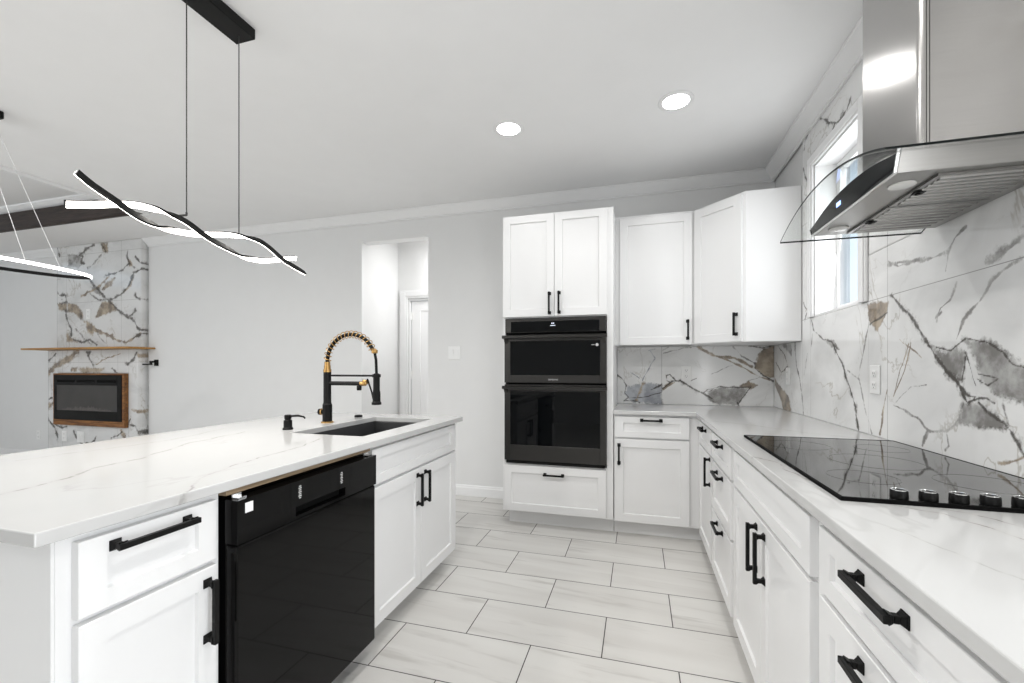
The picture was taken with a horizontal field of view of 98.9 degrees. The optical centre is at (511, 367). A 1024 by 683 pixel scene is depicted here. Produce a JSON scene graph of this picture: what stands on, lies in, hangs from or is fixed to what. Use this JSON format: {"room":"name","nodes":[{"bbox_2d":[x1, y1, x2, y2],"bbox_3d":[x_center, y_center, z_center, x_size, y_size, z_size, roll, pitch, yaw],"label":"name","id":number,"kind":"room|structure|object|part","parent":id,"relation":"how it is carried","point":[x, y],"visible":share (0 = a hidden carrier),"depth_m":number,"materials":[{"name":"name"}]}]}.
{"room":"kitchen","nodes":[
{"label":"kitchen","id":0,"kind":"room"},
{"bbox_2d":[48,238,147,447],"bbox_3d":[-5.154,-0.163,5.438,1.585,2.742,0.115,0,0,16],"label":"wall","id":1,"kind":"structure","parent":0,"point":[116,295],"depth_m":5.36,"materials":[{"name":"stone"}]},
{"bbox_2d":[62,431,66,440],"bbox_3d":[-5.635,0.864,5.511,0.090,0.130,0.009,0,0,16],"label":"wall outlet","id":2,"kind":"object","parent":1,"relation":"attached to","point":[64,433],"visible":1,"depth_m":5.51,"materials":[{"name":"white plastic"}]},
{"bbox_2d":[77,431,83,442],"bbox_3d":[-5.351,0.864,5.428,0.120,0.140,0.012,0,0,16],"label":"wall outlet","id":3,"kind":"object","parent":1,"relation":"attached to","point":[80,434],"visible":1,"depth_m":5.42,"materials":[{"name":"white plastic"}]},
{"bbox_2d":[21,346,154,350],"bbox_3d":[-5.194,-0.227,5.348,1.847,0.020,0.309,0,0,16],"label":"mantel shelf","id":4,"kind":"object","parent":1,"relation":"attached to","point":[120,347],"visible":0.9,"depth_m":5.19,"materials":[{"name":"brown wood"}]},
{"bbox_2d":[86,309,90,318],"bbox_3d":[-5.269,-0.661,5.445,0.080,0.130,0.009,0,0,16],"label":"wall outlet","id":5,"kind":"object","parent":1,"relation":"attached to","point":[88,311],"visible":1,"depth_m":5.44,"materials":[{"name":"white plastic"}]},
{"bbox_2d":[53,373,127,427],"bbox_3d":[-5.160,0.396,5.383,1.247,0.641,0.113,0,0,16],"label":"electric fireplace","id":6,"kind":"object","parent":1,"relation":"attached to","point":[79,399],"visible":0.97,"depth_m":5.32,"materials":[{"name":"black glass"}]},
{"bbox_2d":[0,180,774,487],"bbox_3d":[-2.904,-0.163,4.913,10.699,2.743,0.120,0,0,16],"label":"wall","id":7,"kind":"structure","parent":0,"point":[234,339],"depth_m":4.70,"materials":[{"name":"paint"}]},
{"bbox_2d":[0,448,33,454],"bbox_3d":[-4.797,1.159,5.388,6.798,0.100,0.014,0,0,16],"label":"baseboard","id":8,"kind":"structure","parent":7,"relation":"attached to","point":[3,451],"depth_m":5.97,"materials":[{"name":"paint"}]},
{"bbox_2d":[0,248,56,261],"bbox_3d":[-6.947,-1.492,5.973,2.342,0.085,0.080,0,0,16],"label":"crown molding","id":9,"kind":"structure","parent":7,"relation":"attached to","point":[41,253],"depth_m":5.79,"materials":[{"name":"paint"}]},
{"bbox_2d":[142,360,158,365],"bbox_3d":[-4.307,-0.054,5.217,0.165,0.075,0.072,0,0,16],"label":"wall bracket","id":10,"kind":"object","parent":7,"relation":"attached to","point":[156,362],"visible":1,"depth_m":5.21,"materials":[{"name":"black metal"}]},
{"bbox_3d":[-4.314,-0.051,5.213,0.153,0.050,0.060,0,0,16],"label":"arm","id":11,"kind":"part","parent":10,"relation":"part of","materials":[{"name":"black metal"}]},
{"bbox_2d":[448,346,460,359],"bbox_3d":[-0.548,-0.139,4.165,0.128,0.128,0.012,0,0,16],"label":"light switch","id":12,"kind":"object","parent":7,"relation":"attached to","point":[454,352],"visible":1,"depth_m":4.17,"materials":[{"name":"white plastic"}]},
{"bbox_2d":[141,168,771,246],"bbox_3d":[-1.177,-1.492,4.310,6.680,0.085,0.080,0,0,16],"label":"crown molding","id":13,"kind":"structure","parent":7,"relation":"attached to","point":[752,176],"depth_m":3.99,"materials":[{"name":"paint"}]},
{"bbox_2d":[456,484,502,498],"bbox_3d":[-0.358,1.159,4.109,0.952,0.100,0.014,0,0,16],"label":"baseboard","id":14,"kind":"structure","parent":7,"relation":"attached to","point":[461,489],"depth_m":4.09,"materials":[{"name":"paint"}]},
{"bbox_2d":[615,211,693,346],"bbox_3d":[1.127,-0.674,3.492,0.577,1.005,0.373,0,0,16],"label":"upper cabinet","id":15,"kind":"object","parent":7,"relation":"attached to","point":[654,253],"visible":1,"depth_m":3.35,"materials":[{"name":"paint"}]},
{"bbox_3d":[1.310,-0.281,3.263,0.023,0.151,0.034,0,0,16],"label":"handle","id":16,"kind":"part","parent":15,"relation":"part of","materials":[{"name":"black metal"}]},
{"bbox_2d":[617,345,773,406],"bbox_3d":[1.472,0.068,3.583,1.189,0.478,0.012,0,0,16],"label":"tiled wall","id":17,"kind":"structure","parent":7,"relation":"attached to","point":[720,375],"depth_m":3.57,"materials":[{"name":"stone"}]},
{"bbox_2d":[681,366,690,380],"bbox_3d":[1.426,0.051,3.585,0.075,0.120,0.009,0,0,16],"label":"wall outlet","id":18,"kind":"object","parent":17,"relation":"attached to","point":[685,370],"visible":1,"depth_m":3.58,"materials":[{"name":"white plastic"}]},
{"bbox_2d":[690,185,801,345],"bbox_3d":[1.662,-0.674,3.211,0.614,1.005,0.618,0,0,16],"label":"upper cabinet","id":19,"kind":"object","parent":7,"relation":"attached to","point":[748,284],"visible":0.98,"depth_m":2.91,"materials":[{"name":"paint"}]},
{"bbox_3d":[1.454,-0.667,3.101,0.020,0.983,0.379,0,0,-28],"label":"door","id":20,"kind":"part","parent":19,"relation":"part of","materials":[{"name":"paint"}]},
{"bbox_3d":[1.501,-0.291,2.952,0.034,0.156,0.023,0,0,-28],"label":"handle","id":21,"kind":"part","parent":19,"relation":"part of","materials":[{"name":"black metal"}]},
{"bbox_2d":[369,240,427,414],"bbox_3d":[-0.727,-0.127,4.704,1.602,2.670,0.683,0,0,16],"label":"wall","id":22,"kind":"structure","parent":0,"point":[394,268],"depth_m":4.95,"materials":[{"name":"paint"}]},
{"bbox_2d":[400,290,427,414],"bbox_3d":[-0.829,0.160,5.020,0.973,2.098,0.121,0,0,16],"label":"door","id":23,"kind":"structure","parent":22,"relation":"in","point":[418,308],"depth_m":5.08,"materials":[{"name":"paint"}]},
{"bbox_2d":[0,0,862,253],"bbox_3d":[-3.731,-1.710,1.989,10.729,0.350,7.757,0,0,16],"label":"ceiling","id":24,"kind":"structure","parent":0,"point":[347,107],"depth_m":2.50,"materials":[{"name":"paint"}]},
{"bbox_2d":[0,111,91,279],"bbox_3d":[-3.305,-1.092,2.576,0.458,0.884,1.387,0,0,16],"label":"pendant","id":25,"kind":"object","parent":24,"relation":"hanging from","point":[84,276],"visible":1,"depth_m":2.93,"materials":[{"name":"black metal"}]},
{"bbox_2d":[0,194,96,213],"bbox_3d":[-5.926,-1.762,4.988,4.849,0.065,0.075,0,0,16],"label":"crown molding","id":26,"kind":"structure","parent":24,"relation":"attached to","point":[51,202],"depth_m":4.74,"materials":[{"name":"paint"}]},
{"bbox_2d":[0,205,141,232],"bbox_3d":[-5.936,-1.630,5.005,4.818,0.195,0.046,0,0,16],"label":"ceiling beam","id":27,"kind":"structure","parent":24,"relation":"attached to","point":[55,215],"depth_m":4.69,"materials":[{"name":"brown wood"}]},
{"bbox_2d":[0,165,148,214],"bbox_3d":[-4.459,-1.569,1.373,0.030,0.130,6.170,0,0,16],"label":"trim","id":28,"kind":"structure","parent":24,"relation":"attached to","point":[4,168],"depth_m":3.64,"materials":[{"name":"paint"}]},
{"bbox_2d":[64,0,306,274],"bbox_3d":[-1.259,-1.013,1.860,0.110,1.042,1.018,0,0,16],"label":"pendant","id":29,"kind":"object","parent":24,"relation":"hanging from","point":[217,13],"visible":1,"depth_m":1.81,"materials":[{"name":"black metal"}]},
{"bbox_2d":[493,120,523,136],"bbox_3d":[-0.022,-1.531,2.815,0.196,0.006,0.196,0,0,16],"label":"recessed light","id":30,"kind":"object","parent":24,"relation":"in","point":[505,128],"visible":1,"depth_m":2.81,"materials":[{"name":"paint"}]},
{"bbox_2d":[497,123,519,134],"bbox_3d":[-0.022,-1.533,2.815,0.143,0.003,0.143,0,0,16],"label":"diffuser","id":31,"kind":"object","parent":30,"relation":"attached to","point":[502,128],"depth_m":2.81,"materials":[{"name":"white plastic"}]},
{"bbox_2d":[658,90,693,110],"bbox_3d":[0.945,-1.531,2.524,0.196,0.006,0.196,0,0,16],"label":"recessed light","id":32,"kind":"object","parent":24,"relation":"in","point":[676,100],"visible":1,"depth_m":2.51,"materials":[{"name":"paint"}]},
{"bbox_2d":[663,94,688,108],"bbox_3d":[0.945,-1.533,2.524,0.143,0.003,0.143,0,0,16],"label":"diffuser","id":33,"kind":"object","parent":32,"relation":"attached to","point":[670,101],"depth_m":2.52,"materials":[{"name":"white plastic"}]},
{"bbox_2d":[332,495,754,682],"bbox_3d":[-3.651,1.238,2.535,10.879,0.060,9.150,0,0,16],"label":"floor","id":34,"kind":"structure","parent":0,"point":[513,601],"depth_m":2.13,"materials":[{"name":"tile"}]},
{"bbox_2d":[0,494,218,682],"bbox_3d":[-1.121,0.772,1.101,0.676,0.872,0.355,0,0,16],"label":"base cabinet","id":35,"kind":"object","parent":34,"relation":"on","point":[136,600],"visible":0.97,"depth_m":0.95,"materials":[{"name":"paint"}]},
{"bbox_3d":[-1.195,0.772,0.941,0.622,0.872,0.006,0,0,16],"label":"panel","id":36,"kind":"part","parent":35,"relation":"part of","materials":[{"name":"paint"}]},
{"bbox_3d":[-0.837,0.430,1.025,0.020,0.156,0.300,0,0,16],"label":"drawer","id":37,"kind":"part","parent":35,"relation":"part of","materials":[{"name":"paint"}]},
{"bbox_3d":[-0.837,0.816,1.025,0.020,0.586,0.300,0,0,16],"label":"door","id":38,"kind":"part","parent":35,"relation":"part of","materials":[{"name":"paint"}]},
{"bbox_3d":[-0.813,0.380,1.010,0.034,0.023,0.179,0,0,16],"label":"handle","id":39,"kind":"part","parent":35,"relation":"part of","materials":[{"name":"black metal"}]},
{"bbox_3d":[-0.777,0.632,1.135,0.034,0.166,0.023,0,0,16],"label":"handle","id":40,"kind":"part","parent":35,"relation":"part of","materials":[{"name":"black metal"}]},
{"bbox_2d":[218,452,375,682],"bbox_3d":[-0.949,0.779,1.585,0.619,0.858,0.652,0,0,16],"label":"dishwasher","id":41,"kind":"object","parent":34,"relation":"on","point":[296,553],"visible":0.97,"depth_m":1.41,"materials":[{"name":"black metal"}]},
{"bbox_3d":[-0.674,0.422,1.505,0.044,0.120,0.652,0,0,16],"label":"control panel","id":42,"kind":"part","parent":41,"relation":"part of","materials":[{"name":"black plastic"}]},
{"bbox_3d":[-0.678,0.458,1.513,0.004,0.028,0.240,0,0,16],"label":"pocket handle","id":43,"kind":"part","parent":41,"relation":"part of","materials":[{"name":"black plastic"}]},
{"bbox_2d":[361,423,455,627],"bbox_3d":[-0.760,0.772,2.353,0.676,0.872,0.900,0,0,16],"label":"base cabinet","id":44,"kind":"object","parent":34,"relation":"on","point":[415,486],"visible":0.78,"depth_m":2.19,"materials":[{"name":"paint"}]},
{"bbox_2d":[0,412,462,547],"bbox_3d":[-1.112,0.329,1.922,1.098,0.042,2.012,0,0,16],"label":"countertop","id":45,"kind":"structure","parent":44,"relation":"on","point":[50,495],"depth_m":1.36,"materials":[{"name":"white stone"}]},
{"bbox_2d":[282,414,305,429],"bbox_3d":[-1.075,0.270,2.156,0.117,0.074,0.048,0,0,16],"label":"soap dispenser","id":46,"kind":"object","parent":45,"relation":"on","point":[287,423],"visible":1,"depth_m":2.15,"materials":[{"name":"black metal"}]},
{"bbox_3d":[-1.071,0.244,2.155,0.110,0.021,0.034,0,0,16],"label":"pump spout","id":47,"kind":"part","parent":46,"relation":"part of","materials":[{"name":"black metal"}]},
{"bbox_2d":[317,330,380,422],"bbox_3d":[-0.892,0.053,2.401,0.392,0.509,0.068,0,0,16],"label":"faucet","id":48,"kind":"object","parent":45,"relation":"on","point":[325,411],"visible":1,"depth_m":2.40,"materials":[{"name":"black metal"}]},
{"bbox_3d":[-0.915,0.101,2.408,0.200,0.048,0.026,0,0,16],"label":"spout","id":49,"kind":"part","parent":48,"relation":"part of","materials":[{"name":"black metal"}]},
{"bbox_3d":[-0.859,0.045,2.391,0.318,0.016,0.045,0,0,16],"label":"support rod","id":50,"kind":"part","parent":48,"relation":"part of","materials":[{"name":"black metal"}]},
{"bbox_2d":[314,421,413,435],"bbox_3d":[-0.760,0.447,2.339,0.427,0.222,0.727,0,0,16],"label":"sink","id":51,"kind":"object","parent":45,"relation":"in","point":[369,428],"visible":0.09,"depth_m":2.64,"materials":[{"name":"black metal"}]},
{"bbox_3d":[-0.539,0.815,2.058,0.020,0.597,0.432,0,0,16],"label":"door","id":52,"kind":"part","parent":44,"relation":"part of","materials":[{"name":"paint"}]},
{"bbox_3d":[-0.464,0.621,2.221,0.034,0.166,0.023,0,0,16],"label":"handle","id":53,"kind":"part","parent":44,"relation":"part of","materials":[{"name":"black metal"}]},
{"bbox_3d":[-0.442,0.621,2.300,0.034,0.166,0.023,0,0,16],"label":"handle","id":54,"kind":"part","parent":44,"relation":"part of","materials":[{"name":"black metal"}]},
{"bbox_3d":[-0.419,0.815,2.477,0.020,0.597,0.432,0,0,16],"label":"door","id":55,"kind":"part","parent":44,"relation":"part of","materials":[{"name":"paint"}]},
{"bbox_3d":[-0.656,0.772,2.784,0.638,0.872,0.012,0,0,16],"label":"panel","id":56,"kind":"part","parent":44,"relation":"part of","materials":[{"name":"paint"}]},
{"bbox_2d":[503,207,616,530],"bbox_3d":[0.406,0.026,3.535,0.830,2.364,0.667,0,0,16],"label":"tall cabinet","id":57,"kind":"object","parent":34,"relation":"on","point":[556,264],"visible":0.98,"depth_m":3.25,"materials":[{"name":"paint"}]},
{"bbox_3d":[0.124,-0.765,3.315,0.398,0.768,0.020,0,0,16],"label":"door","id":58,"kind":"part","parent":57,"relation":"part of","materials":[{"name":"paint"}]},
{"bbox_3d":[0.275,-0.476,3.244,0.023,0.166,0.034,0,0,16],"label":"handle","id":59,"kind":"part","parent":57,"relation":"part of","materials":[{"name":"black metal"}]},
{"bbox_3d":[0.305,0.800,3.235,0.156,0.023,0.034,0,0,16],"label":"handle","id":60,"kind":"part","parent":57,"relation":"part of","materials":[{"name":"black metal"}]},
{"bbox_2d":[502,316,606,468],"bbox_3d":[0.374,0.179,3.467,0.778,1.098,0.586,0,0,16],"label":"double wall oven","id":61,"kind":"object","parent":57,"relation":"in","point":[555,391],"visible":1,"depth_m":3.23,"materials":[{"name":"black metal"}]},
{"bbox_3d":[0.301,-0.209,3.212,0.778,0.063,0.056,0,0,16],"label":"handle","id":62,"kind":"part","parent":61,"relation":"part of","materials":[{"name":"black metal"}]},
{"bbox_3d":[0.310,-0.305,3.244,0.662,0.079,0.002,0,0,16],"label":"display glass","id":63,"kind":"part","parent":61,"relation":"part of","materials":[{"name":"black glass"}]},
{"bbox_3d":[0.314,-0.315,3.256,0.754,0.107,0.024,0,0,16],"label":"control panel","id":64,"kind":"part","parent":61,"relation":"part of","materials":[{"name":"black metal"}]},
{"bbox_3d":[0.313,-0.064,3.253,0.762,0.360,0.030,0,0,16],"label":"microwave door","id":65,"kind":"part","parent":61,"relation":"part of","materials":[{"name":"black glass"}]},
{"bbox_3d":[0.311,0.916,3.261,0.763,0.347,0.020,0,0,16],"label":"drawer","id":66,"kind":"part","parent":57,"relation":"part of","materials":[{"name":"paint"}]},
{"bbox_3d":[0.344,-0.479,3.224,0.023,0.166,0.034,0,0,16],"label":"handle","id":67,"kind":"part","parent":57,"relation":"part of","materials":[{"name":"black metal"}]},
{"bbox_3d":[0.501,-0.765,3.207,0.382,0.768,0.020,0,0,16],"label":"door","id":68,"kind":"part","parent":57,"relation":"part of","materials":[{"name":"paint"}]},
{"bbox_2d":[614,414,701,539],"bbox_3d":[1.373,0.772,3.264,1.170,0.872,0.653,0,0,16],"label":"base cabinet","id":69,"kind":"object","parent":34,"relation":"on","point":[656,458],"visible":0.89,"depth_m":3.08,"materials":[{"name":"paint"}]},
{"bbox_3d":[0.761,0.619,3.118,0.023,0.151,0.034,0,0,16],"label":"handle","id":70,"kind":"part","parent":69,"relation":"part of","materials":[{"name":"black metal"}]},
{"bbox_3d":[0.972,0.373,3.057,0.151,0.023,0.034,0,0,16],"label":"handle","id":71,"kind":"part","parent":69,"relation":"part of","materials":[{"name":"black metal"}]},
{"bbox_3d":[0.981,0.425,3.083,0.498,0.147,0.020,0,0,16],"label":"drawer","id":72,"kind":"part","parent":69,"relation":"part of","materials":[{"name":"paint"}]},
{"bbox_3d":[0.981,0.806,3.083,0.498,0.589,0.020,0,0,16],"label":"door","id":73,"kind":"part","parent":69,"relation":"part of","materials":[{"name":"paint"}]},
{"bbox_2d":[613,403,1023,682],"bbox_3d":[1.020,0.322,2.001,1.194,0.028,3.291,0,0,16],"label":"countertop","id":74,"kind":"structure","parent":69,"relation":"on","point":[963,568],"depth_m":0.79,"materials":[{"name":"white stone"}]},
{"bbox_2d":[744,435,1023,513],"bbox_3d":[1.156,0.292,1.397,0.551,0.030,0.965,0,0,16],"label":"cooktop","id":75,"kind":"object","parent":74,"relation":"in","point":[855,470],"visible":1,"depth_m":1.22,"materials":[{"name":"black glass"}]},
{"bbox_3d":[0.882,0.289,0.998,0.034,0.020,0.034,0,0,16],"label":"knob","id":76,"kind":"part","parent":75,"relation":"part of","materials":[{"name":"black metal"}]},
{"bbox_3d":[0.935,0.289,0.983,0.034,0.020,0.034,0,0,16],"label":"knob","id":77,"kind":"part","parent":75,"relation":"part of","materials":[{"name":"black metal"}]},
{"bbox_3d":[0.987,0.289,0.968,0.034,0.020,0.034,0,0,16],"label":"knob","id":78,"kind":"part","parent":75,"relation":"part of","materials":[{"name":"black metal"}]},
{"bbox_3d":[1.040,0.289,0.952,0.034,0.020,0.034,0,0,16],"label":"knob","id":79,"kind":"part","parent":75,"relation":"part of","materials":[{"name":"black metal"}]},
{"bbox_3d":[1.093,0.289,0.937,0.034,0.020,0.034,0,0,16],"label":"knob","id":80,"kind":"part","parent":75,"relation":"part of","materials":[{"name":"black metal"}]},
{"bbox_2d":[697,420,713,563],"bbox_3d":[1.473,0.772,2.634,0.657,0.872,0.573,0,0,16],"label":"base cabinet","id":81,"kind":"object","parent":34,"relation":"on","point":[705,433],"visible":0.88,"depth_m":2.65,"materials":[{"name":"paint"}]},
{"bbox_3d":[1.167,0.383,2.697,0.034,0.023,0.161,0,0,16],"label":"handle","id":82,"kind":"part","parent":81,"relation":"part of","materials":[{"name":"black metal"}]},
{"bbox_3d":[1.195,0.427,2.696,0.020,0.143,0.499,0,0,16],"label":"drawer","id":83,"kind":"part","parent":81,"relation":"part of","materials":[{"name":"paint"}]},
{"bbox_3d":[1.108,0.597,2.493,0.034,0.166,0.023,0,0,16],"label":"handle","id":84,"kind":"part","parent":81,"relation":"part of","materials":[{"name":"black metal"}]},
{"bbox_2d":[710,431,735,616],"bbox_3d":[1.317,0.772,2.091,0.657,0.872,0.554,0,0,16],"label":"base cabinet","id":85,"kind":"object","parent":34,"relation":"on","point":[721,472],"visible":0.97,"depth_m":2.12,"materials":[{"name":"paint"}]},
{"bbox_3d":[1.021,0.803,2.188,0.034,0.023,0.166,0,0,16],"label":"handle","id":86,"kind":"part","parent":85,"relation":"part of","materials":[{"name":"black metal"}]},
{"bbox_3d":[1.021,0.540,2.188,0.034,0.023,0.166,0,0,16],"label":"handle","id":87,"kind":"part","parent":85,"relation":"part of","materials":[{"name":"black metal"}]},
{"bbox_3d":[1.021,0.386,2.188,0.034,0.023,0.166,0,0,16],"label":"handle","id":88,"kind":"part","parent":85,"relation":"part of","materials":[{"name":"black metal"}]},
{"bbox_3d":[1.046,0.940,2.179,0.020,0.327,0.513,0,0,16],"label":"drawer","id":89,"kind":"part","parent":85,"relation":"part of","materials":[{"name":"paint"}]},
{"bbox_3d":[1.046,0.637,2.179,0.020,0.252,0.513,0,0,16],"label":"drawer","id":90,"kind":"part","parent":85,"relation":"part of","materials":[{"name":"paint"}]},
{"bbox_3d":[1.046,0.427,2.179,0.020,0.143,0.513,0,0,16],"label":"drawer","id":91,"kind":"part","parent":85,"relation":"part of","materials":[{"name":"paint"}]},
{"bbox_2d":[733,450,823,682],"bbox_3d":[1.112,0.772,1.379,0.657,0.872,0.923,0,0,16],"label":"base cabinet","id":92,"kind":"object","parent":34,"relation":"on","point":[776,590],"visible":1,"depth_m":1.33,"materials":[{"name":"paint"}]},
{"bbox_3d":[0.898,0.807,1.667,0.020,0.592,0.432,0,0,16],"label":"door","id":93,"kind":"part","parent":92,"relation":"part of","materials":[{"name":"paint"}]},
{"bbox_3d":[0.826,0.621,1.512,0.034,0.166,0.023,0,0,16],"label":"handle","id":94,"kind":"part","parent":92,"relation":"part of","materials":[{"name":"black metal"}]},
{"bbox_3d":[0.799,0.621,1.419,0.034,0.166,0.023,0,0,16],"label":"handle","id":95,"kind":"part","parent":92,"relation":"part of","materials":[{"name":"black metal"}]},
{"bbox_3d":[0.778,0.807,1.249,0.020,0.592,0.432,0,0,16],"label":"door","id":96,"kind":"part","parent":92,"relation":"part of","materials":[{"name":"paint"}]},
{"bbox_2d":[819,525,1007,682],"bbox_3d":[0.901,0.772,0.648,0.657,0.872,0.594,0,0,16],"label":"base cabinet","id":97,"kind":"object","parent":34,"relation":"on","point":[870,631],"visible":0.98,"depth_m":0.75,"materials":[{"name":"paint"}]},
{"bbox_3d":[0.603,0.544,0.738,0.034,0.023,0.161,0,0,16],"label":"handle","id":98,"kind":"part","parent":97,"relation":"part of","materials":[{"name":"black metal"}]},
{"bbox_3d":[0.628,0.657,0.728,0.020,0.292,0.536,0,0,16],"label":"drawer","id":99,"kind":"part","parent":97,"relation":"part of","materials":[{"name":"paint"}]},
{"bbox_3d":[0.603,0.385,0.738,0.034,0.023,0.161,0,0,16],"label":"handle","id":100,"kind":"part","parent":97,"relation":"part of","materials":[{"name":"black metal"}]},
{"bbox_2d":[775,118,867,344],"bbox_3d":[1.189,-0.163,0.103,0.170,2.743,6.857,0,0,16],"label":"wall","id":101,"kind":"structure","parent":0,"point":[791,174],"depth_m":3.00,"materials":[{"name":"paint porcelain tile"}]},
{"bbox_2d":[765,14,862,181],"bbox_3d":[1.056,-1.492,0.141,0.080,0.085,6.856,0,0,16],"label":"crown molding","id":102,"kind":"structure","parent":101,"relation":"attached to","point":[848,58],"depth_m":2.41,"materials":[{"name":"paint"}]},
{"bbox_2d":[807,93,867,317],"bbox_3d":[1.808,-0.790,2.333,0.191,0.973,0.705,0,0,16],"label":"window","id":103,"kind":"structure","parent":101,"relation":"in","point":[827,260],"depth_m":2.58,"materials":[{"name":"paint"}]},
{"bbox_3d":[1.861,-0.757,2.318,0.040,0.884,0.551,0,0,16],"label":"frame","id":104,"kind":"part","parent":103,"relation":"part of","materials":[{"name":"paint"}]},
{"bbox_2d":[774,60,1023,477],"bbox_3d":[1.588,-0.612,1.819,0.012,1.838,3.314,0,0,16],"label":"tiled wall","id":105,"kind":"structure","parent":101,"relation":"attached to","point":[942,318],"depth_m":1.61,"materials":[{"name":"stone"}]},
{"bbox_2d":[786,368,789,384],"bbox_3d":[1.942,0.061,3.086,0.009,0.120,0.075,0,0,16],"label":"wall outlet","id":106,"kind":"object","parent":105,"relation":"attached to","point":[787,369],"visible":1,"depth_m":3.07,"materials":[{"name":"white plastic"}]},
{"bbox_2d":[870,365,880,393],"bbox_3d":[1.615,0.054,1.951,0.009,0.128,0.085,0,0,16],"label":"wall outlet","id":107,"kind":"object","parent":105,"relation":"attached to","point":[875,370],"visible":1,"depth_m":1.94,"materials":[{"name":"white plastic"}]},
{"bbox_2d":[780,0,1023,243],"bbox_3d":[1.197,-1.008,1.327,0.466,1.052,0.782,0,0,16],"label":"range hood","id":108,"kind":"object","parent":105,"relation":"attached to","point":[943,80],"visible":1,"depth_m":1.18,"materials":[{"name":"silver metal"}]},
{"bbox_3d":[1.062,-0.538,1.393,0.004,0.074,0.586,0,0,16],"label":"control panel","id":109,"kind":"part","parent":108,"relation":"part of","materials":[{"name":"black glass"}]},
{"bbox_3d":[1.061,-0.521,1.394,0.006,0.049,0.594,0,0,16],"label":"panel trim","id":110,"kind":"part","parent":108,"relation":"part of","materials":[{"name":"silver metal"}]}
]}

